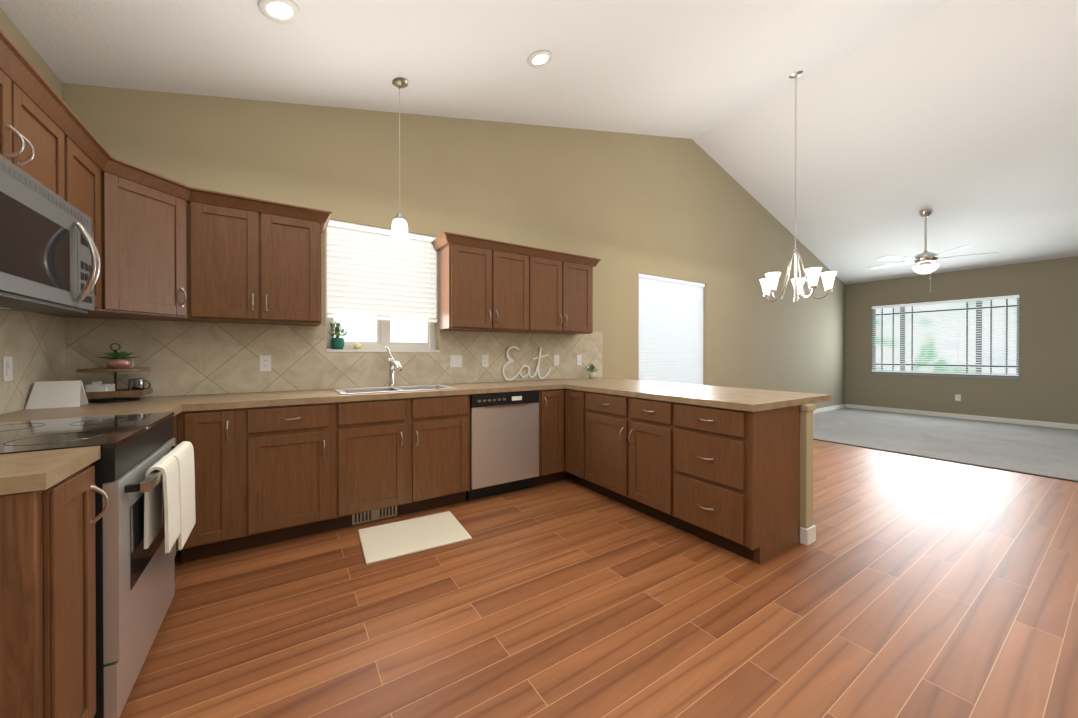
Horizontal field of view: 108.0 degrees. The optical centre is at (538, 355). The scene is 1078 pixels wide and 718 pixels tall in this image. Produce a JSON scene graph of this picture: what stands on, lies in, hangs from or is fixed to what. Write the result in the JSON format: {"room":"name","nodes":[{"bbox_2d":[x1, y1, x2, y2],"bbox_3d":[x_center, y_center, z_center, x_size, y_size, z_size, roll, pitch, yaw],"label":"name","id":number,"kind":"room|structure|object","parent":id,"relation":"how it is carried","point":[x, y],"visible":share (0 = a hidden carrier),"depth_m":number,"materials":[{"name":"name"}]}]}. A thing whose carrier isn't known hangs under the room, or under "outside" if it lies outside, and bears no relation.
{"room":"kitchen","nodes":[
{"label":"kitchen","id":0,"kind":"room"},
{"bbox_2d":[0,7,67,317],"bbox_3d":[-1.081,-0.184,-0.543,0.200,2.965,6.750,0,0,-33],"label":"wall","id":1,"kind":"structure","parent":0,"point":[8,27],"depth_m":2.05,"materials":[{"name":"beige paint"}]},
{"bbox_2d":[0,36,31,176],"bbox_3d":[-1.819,-0.813,1.064,0.321,0.417,0.593,0,0,-33],"label":"upper cabinet","id":2,"kind":"object","parent":1,"relation":"attached to","point":[15,76],"depth_m":1.36,"materials":[{"name":"brown wood"}]},
{"bbox_2d":[0,155,99,312],"bbox_3d":[-1.841,-0.389,1.250,0.468,0.419,0.924,0,0,-33],"label":"over-the-range microwave","id":3,"kind":"object","parent":2,"relation":"attached to","point":[49,258],"visible":1,"depth_m":1.36,"materials":[{"name":"silver metal"}]},
{"bbox_2d":[0,310,67,413],"bbox_3d":[-2.260,0.082,1.454,0.008,0.613,2.100,0,0,-33],"label":"tile backsplash","id":4,"kind":"structure","parent":1,"relation":"attached to","point":[37,343],"depth_m":2.01,"materials":[{"name":"beige tile"}]},
{"bbox_2d":[2,356,12,380],"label":"outlet","id":5,"kind":"object","parent":4,"relation":"attached to","point":[7,362],"depth_m":1.84,"materials":[{"name":"white plastic"}]},
{"bbox_2d":[32,72,71,204],"bbox_3d":[-2.041,-0.815,1.405,0.321,0.417,0.452,0,0,-33],"label":"upper cabinet","id":6,"kind":"object","parent":1,"relation":"attached to","point":[49,117],"depth_m":1.56,"materials":[{"name":"brown wood"}]},
{"bbox_2d":[31,112,115,315],"bbox_3d":[-2.266,-0.627,1.794,0.370,0.797,0.443,0,0,-33],"label":"upper cabinet","id":7,"kind":"object","parent":1,"relation":"attached to","point":[89,163],"depth_m":1.95,"materials":[{"name":"brown wood"}]},
{"bbox_2d":[354,342,361,349],"bbox_3d":[-1.518,-0.081,3.280,0.060,0.060,0.058,0,0,-33],"label":"decorative ball","id":8,"kind":"object","parent":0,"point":[357,346],"depth_m":3.26,"materials":[{"name":"yellow"}]},
{"bbox_2d":[64,83,847,408],"bbox_3d":[1.887,-0.984,5.560,11.850,4.505,0.200,0,0,-33],"label":"wall","id":9,"kind":"structure","parent":0,"point":[626,207],"depth_m":4.29,"materials":[{"name":"beige paint"}]},
{"bbox_2d":[37,157,203,320],"bbox_3d":[-2.377,-0.629,2.248,0.680,0.797,0.680,0,0,-33],"label":"upper cabinet","id":10,"kind":"object","parent":9,"relation":"attached to","point":[158,220],"depth_m":2.25,"materials":[{"name":"brown wood"}]},
{"bbox_2d":[180,189,275,323],"bbox_3d":[-2.079,-0.631,2.628,0.475,0.797,0.369,0,0,-33],"label":"upper cabinet","id":11,"kind":"object","parent":9,"relation":"attached to","point":[240,231],"depth_m":2.55,"materials":[{"name":"brown wood"}]},
{"bbox_2d":[272,201,323,325],"bbox_3d":[-1.823,-0.632,2.823,0.428,0.797,0.322,0,0,-33],"label":"upper cabinet","id":12,"kind":"object","parent":9,"relation":"attached to","point":[299,229],"depth_m":2.73,"materials":[{"name":"brown wood"}]},
{"bbox_2d":[68,318,602,399],"bbox_3d":[-1.045,-0.007,3.525,4.310,0.540,0.008,0,0,-33],"label":"tile backsplash","id":13,"kind":"structure","parent":9,"relation":"attached to","point":[178,358],"depth_m":2.94,"materials":[{"name":"beige tile"}]},
{"bbox_2d":[118,356,133,373],"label":"outlet","id":14,"kind":"object","parent":13,"relation":"attached to","point":[127,356],"depth_m":2.49,"materials":[{"name":"white plastic"}]},
{"bbox_2d":[260,356,270,370],"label":"outlet","id":15,"kind":"object","parent":13,"relation":"attached to","point":[265,365],"depth_m":2.88,"materials":[{"name":"white plastic"}]},
{"bbox_2d":[450,355,461,366],"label":"outlet","id":16,"kind":"object","parent":13,"relation":"attached to","point":[455,360],"depth_m":3.68,"materials":[{"name":"white plastic"}]},
{"bbox_2d":[482,355,488,366],"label":"outlet","id":17,"kind":"object","parent":13,"relation":"attached to","point":[485,359],"depth_m":3.85,"materials":[{"name":"white plastic"}]},
{"bbox_2d":[502,346,550,380],"bbox_3d":[-0.116,0.079,4.100,0.605,0.353,0.026,0,0,-33],"label":"eat sign","id":18,"kind":"object","parent":13,"relation":"attached to","point":[523,366],"visible":1,"depth_m":4.09,"materials":[{"name":"white metal"}]},
{"bbox_2d":[554,355,558,364],"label":"outlet","id":19,"kind":"object","parent":13,"relation":"attached to","point":[556,357],"depth_m":4.32,"materials":[{"name":"white plastic"}]},
{"bbox_2d":[576,355,580,364],"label":"outlet","id":20,"kind":"object","parent":13,"relation":"attached to","point":[578,357],"depth_m":4.49,"materials":[{"name":"white plastic"}]},
{"bbox_2d":[325,220,439,351],"bbox_3d":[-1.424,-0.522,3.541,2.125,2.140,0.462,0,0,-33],"label":"kitchen window","id":21,"kind":"structure","parent":9,"relation":"in","point":[381,293],"depth_m":3.41,"materials":[{"name":"white"}]},
{"bbox_2d":[329,320,347,348],"bbox_3d":[-1.633,-0.171,3.189,0.151,0.241,0.159,0,0,-33],"label":"potted plant","id":22,"kind":"object","parent":21,"relation":"in","point":[337,342],"visible":0.96,"depth_m":3.17,"materials":[{"name":"teal"}]},
{"bbox_2d":[436,232,499,331],"bbox_3d":[-0.649,-0.636,3.591,0.468,0.797,0.322,0,0,-33],"label":"upper cabinet","id":23,"kind":"object","parent":9,"relation":"attached to","point":[468,266],"depth_m":3.45,"materials":[{"name":"brown wood"}]},
{"bbox_2d":[500,241,535,332],"bbox_3d":[-0.342,-0.637,3.791,0.525,0.797,0.322,0,0,-33],"label":"upper cabinet","id":24,"kind":"object","parent":9,"relation":"attached to","point":[517,262],"depth_m":3.70,"materials":[{"name":"brown wood"}]},
{"bbox_2d":[520,248,567,333],"bbox_3d":[-0.011,-0.638,4.007,0.525,0.797,0.322,0,0,-33],"label":"upper cabinet","id":25,"kind":"object","parent":9,"relation":"attached to","point":[551,267],"depth_m":3.91,"materials":[{"name":"brown wood"}]},
{"bbox_2d":[568,253,595,334],"bbox_3d":[0.301,-0.639,4.211,0.482,0.797,0.322,0,0,-33],"label":"upper cabinet","id":26,"kind":"object","parent":9,"relation":"attached to","point":[580,268],"depth_m":4.11,"materials":[{"name":"brown wood"}]},
{"bbox_2d":[119,440,1077,717],"bbox_3d":[1.973,1.248,1.462,7.500,0.120,7.174,0,0,-33],"label":"room floor","id":27,"kind":"structure","parent":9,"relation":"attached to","point":[909,586],"depth_m":1.79,"materials":[{"name":"brown wood"}]},
{"bbox_2d":[0,452,107,717],"bbox_3d":[-1.518,0.754,0.890,0.626,0.874,0.323,0,0,-33],"label":"base cabinet","id":28,"kind":"object","parent":27,"relation":"on","point":[48,574],"depth_m":0.96,"materials":[{"name":"brown wood"}]},
{"bbox_2d":[0,446,100,487],"bbox_3d":[-1.514,0.296,0.887,0.631,0.039,0.329,0,0,-33],"label":"countertop","id":29,"kind":"structure","parent":28,"relation":"on","point":[25,469],"depth_m":1.00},
{"bbox_2d":[0,412,195,717],"bbox_3d":[-1.766,0.589,1.391,0.744,1.200,0.778,0,0,-33],"label":"range","id":30,"kind":"object","parent":27,"relation":"on","point":[144,474],"visible":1,"depth_m":1.36,"materials":[{"name":"silver metal"}]},
{"bbox_2d":[143,441,195,553],"bbox_3d":[-1.511,0.593,1.618,0.070,0.389,0.490,0,0,-33],"label":"towel","id":31,"kind":"object","parent":30,"relation":"hanging from","point":[169,508],"depth_m":1.54,"materials":[{"name":"white fabric"}]},
{"bbox_2d":[34,416,179,552],"bbox_3d":[-2.319,0.748,2.100,0.607,0.874,1.002,0,0,-33],"label":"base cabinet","id":32,"kind":"object","parent":27,"relation":"on","point":[176,419],"depth_m":2.15,"materials":[{"name":"brown wood"}]},
{"bbox_2d":[180,404,243,562],"bbox_3d":[-2.047,0.746,2.496,0.282,0.874,0.636,0,0,-33],"label":"base cabinet","id":33,"kind":"object","parent":27,"relation":"on","point":[216,435],"depth_m":2.26,"materials":[{"name":"brown wood"}]},
{"bbox_2d":[0,396,191,421],"bbox_3d":[-2.309,0.290,2.104,0.631,0.039,1.002,0,0,-33],"label":"countertop","id":34,"kind":"structure","parent":33,"relation":"on","point":[159,404],"depth_m":1.97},
{"bbox_2d":[25,380,88,408],"bbox_3d":[-2.538,0.202,2.068,0.185,0.135,0.120,0,0,-33],"label":"tent card","id":35,"kind":"object","parent":34,"relation":"on","point":[52,394],"visible":1,"depth_m":2.05,"materials":[{"name":"white paper"}]},
{"bbox_2d":[76,343,152,402],"bbox_3d":[-2.508,0.097,2.319,0.300,0.342,0.300,0,0,-33],"label":"tiered tray","id":36,"kind":"object","parent":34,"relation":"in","point":[117,361],"visible":0.98,"depth_m":2.28,"materials":[{"name":"brown wood"}]},
{"bbox_2d":[244,400,351,548],"bbox_3d":[-1.690,0.745,2.730,0.572,0.874,0.636,0,0,-33],"label":"base cabinet","id":37,"kind":"object","parent":27,"relation":"on","point":[298,457],"depth_m":2.47,"materials":[{"name":"brown wood"}]},
{"bbox_2d":[184,380,563,407],"bbox_3d":[-1.044,0.285,3.147,2.628,0.039,0.641,0,0,-33],"label":"countertop","id":38,"kind":"structure","parent":37,"relation":"on","point":[227,400],"depth_m":2.76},
{"bbox_2d":[386,348,402,387],"bbox_3d":[-1.175,0.091,3.176,0.091,0.333,0.214,0,0,-33],"label":"faucet","id":39,"kind":"object","parent":38,"relation":"on","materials":[{"name":"silver metal"}]},
{"bbox_2d":[332,384,459,419],"bbox_3d":[-1.120,0.354,3.084,0.840,0.191,0.439,0,0,-33],"label":"sink","id":40,"kind":"object","parent":38,"relation":"in","point":[423,405],"depth_m":2.87,"materials":[{"name":"silver metal"}]},
{"bbox_2d":[352,506,396,524],"bbox_3d":[-1.169,1.129,2.798,0.300,0.090,0.009,0,0,-33],"label":"floor vent","id":41,"kind":"object","parent":27,"relation":"in","point":[368,516],"visible":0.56,"depth_m":2.79,"materials":[{"name":"beige metal"}]},
{"bbox_2d":[352,412,469,525],"bbox_3d":[-1.110,0.830,3.109,0.950,0.700,0.636,0,0,-33],"label":"base cabinet","id":42,"kind":"object","parent":27,"relation":"on","point":[411,464],"depth_m":2.86,"materials":[{"name":"brown wood"}]},
{"bbox_2d":[358,511,471,564],"bbox_3d":[-0.825,1.177,2.582,0.630,0.012,0.490,0,0,-30],"label":"kitchen mat","id":43,"kind":"object","parent":27,"relation":"on","point":[383,542],"visible":0.94,"depth_m":2.54,"materials":[{"name":"beige fabric"}]},
{"bbox_2d":[466,390,538,500],"bbox_3d":[-0.434,0.742,3.533,0.638,0.872,0.630,0,0,-33],"label":"dishwasher","id":44,"kind":"object","parent":27,"relation":"on","point":[504,442],"visible":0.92,"depth_m":3.26,"materials":[{"name":"silver metal"}]},
{"bbox_2d":[533,388,563,485],"bbox_3d":[-0.029,0.740,3.773,0.296,0.874,0.706,0,0,-33],"label":"base cabinet","id":45,"kind":"object","parent":27,"relation":"on","point":[551,400],"depth_m":3.54,"materials":[{"name":"brown wood"}]},
{"bbox_2d":[564,388,587,487],"bbox_3d":[0.540,0.741,3.599,0.633,0.874,0.364,0,0,-33],"label":"base cabinet","id":46,"kind":"object","parent":27,"relation":"on","point":[575,399],"depth_m":3.48,"materials":[{"name":"brown wood"}]},
{"bbox_2d":[588,392,615,500],"bbox_3d":[0.767,0.742,3.310,0.569,0.874,0.652,0,0,-33],"label":"base cabinet","id":47,"kind":"object","parent":27,"relation":"on","point":[601,405],"depth_m":3.20,"materials":[{"name":"brown wood"}]},
{"bbox_2d":[616,392,659,519],"bbox_3d":[0.993,0.744,2.965,0.569,0.874,0.478,0,0,-33],"label":"base cabinet","id":48,"kind":"object","parent":27,"relation":"on","point":[637,417],"depth_m":2.87,"materials":[{"name":"brown wood"}]},
{"bbox_2d":[660,400,802,563],"bbox_3d":[1.249,0.746,2.574,0.569,0.874,0.600,0,0,-33],"label":"base cabinet","id":49,"kind":"object","parent":27,"relation":"on","point":[716,464],"depth_m":2.35,"materials":[{"name":"brown wood"}]},
{"bbox_2d":[544,377,830,411],"bbox_3d":[0.941,0.283,3.410,0.983,0.039,2.372,0,0,-33],"label":"countertop","id":50,"kind":"structure","parent":49,"relation":"on","point":[760,400],"depth_m":2.76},
{"bbox_2d":[585,362,598,378],"bbox_3d":[0.605,0.163,4.439,0.167,0.190,0.124,0,0,-33],"label":"potted plant","id":51,"kind":"object","parent":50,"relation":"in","point":[592,373],"visible":1,"depth_m":4.41,"materials":[{"name":"green"}]},
{"bbox_2d":[799,404,815,545],"bbox_3d":[1.062,0.742,3.473,0.117,0.873,2.405,0,0,-33],"label":"column","id":52,"kind":"structure","parent":27,"relation":"on","point":[807,535],"depth_m":2.47,"materials":[{"name":"beige paint"}]},
{"bbox_2d":[639,273,704,384],"bbox_3d":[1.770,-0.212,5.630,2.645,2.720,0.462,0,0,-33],"label":"dining window","id":53,"kind":"structure","parent":9,"relation":"in","point":[671,325],"depth_m":5.46,"materials":[{"name":"white plastic"}]},
{"bbox_2d":[813,404,845,412],"bbox_3d":[3.599,1.116,6.561,7.500,0.095,0.017,0,0,-33],"label":"baseboard","id":54,"kind":"structure","parent":9,"relation":"attached to","point":[829,408],"depth_m":8.15,"materials":[{"name":"white wood"}]},
{"bbox_2d":[813,439,1077,481],"bbox_3d":[5.109,1.174,3.511,0.032,0.008,6.774,0,0,-33],"label":"trim","id":55,"kind":"structure","parent":9,"relation":"attached to","point":[953,461],"depth_m":4.29,"materials":[{"name":"brown"}]},
{"bbox_2d":[0,0,1077,284],"bbox_3d":[3.794,-2.413,2.634,11.850,1.879,7.174,0,0,-33],"label":"ceiling","id":56,"kind":"structure","parent":0,"point":[958,118],"depth_m":3.72,"materials":[{"name":"white paint"}]},
{"bbox_2d":[258,0,299,23],"bbox_3d":[-1.416,-1.888,2.139,0.191,0.057,0.195,0,0,-39],"label":"recessed light","id":57,"kind":"object","parent":56,"relation":"in","point":[283,11],"depth_m":2.14,"materials":[{"name":"white"}]},
{"bbox_2d":[391,77,407,247],"bbox_3d":[-1.062,-1.458,2.987,0.124,1.253,0.124,0,0,-33],"label":"light","id":58,"kind":"object","parent":56,"relation":"hanging from","point":[399,235],"visible":0.98,"depth_m":2.96,"materials":[{"name":"white glass"}]},
{"bbox_2d":[528,50,552,67],"bbox_3d":[0.009,-2.305,3.044,0.191,0.057,0.195,0,0,-39],"label":"recessed light","id":59,"kind":"object","parent":56,"relation":"in","point":[541,58],"depth_m":3.04,"materials":[{"name":"white"}]},
{"bbox_2d":[760,70,836,301],"bbox_3d":[2.761,-1.808,4.263,0.719,2.466,0.691,0,0,-33],"label":"chandelier","id":60,"kind":"object","parent":56,"relation":"hanging from","point":[769,282],"visible":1,"depth_m":4.20,"materials":[{"name":"silver metal"}]},
{"bbox_2d":[867,209,998,291],"bbox_3d":[5.875,-1.588,5.982,1.433,1.249,1.440,0,0,-33],"label":"ceiling fan","id":61,"kind":"object","parent":56,"relation":"hanging from","point":[925,259],"visible":0.98,"depth_m":5.89,"materials":[{"name":"silver metal"}]},
{"bbox_2d":[844,256,1077,423],"bbox_3d":[8.672,-0.165,5.829,0.200,2.864,6.750,0,0,-33],"label":"wall","id":62,"kind":"structure","parent":0,"point":[1046,388],"depth_m":6.78,"materials":[{"name":"beige paint"}]},
{"bbox_2d":[870,295,1019,378],"bbox_3d":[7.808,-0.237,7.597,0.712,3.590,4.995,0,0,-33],"label":"window","id":63,"kind":"structure","parent":62,"relation":"in","point":[976,337],"depth_m":7.54,"materials":[{"name":"grey"}]},
{"bbox_2d":[813,408,1077,480],"bbox_3d":[6.934,1.225,4.703,4.350,0.134,7.174,0,0,-33],"label":"floor carpet","id":64,"kind":"object","parent":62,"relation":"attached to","point":[1044,451],"visible":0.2,"depth_m":5.46,"materials":[{"name":"grey carpet"}]},
{"bbox_2d":[955,394,960,400],"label":"outlet","id":65,"kind":"object","parent":62,"relation":"attached to","point":[957,397],"depth_m":7.18,"materials":[{"name":"white plastic"}]},
{"bbox_2d":[846,404,1077,429],"bbox_3d":[8.588,1.120,5.769,0.014,0.095,6.750,0,0,-33],"label":"baseboard","id":66,"kind":"structure","parent":62,"relation":"attached to","point":[1008,420],"depth_m":7.02,"materials":[{"name":"white wood"}]}
]}

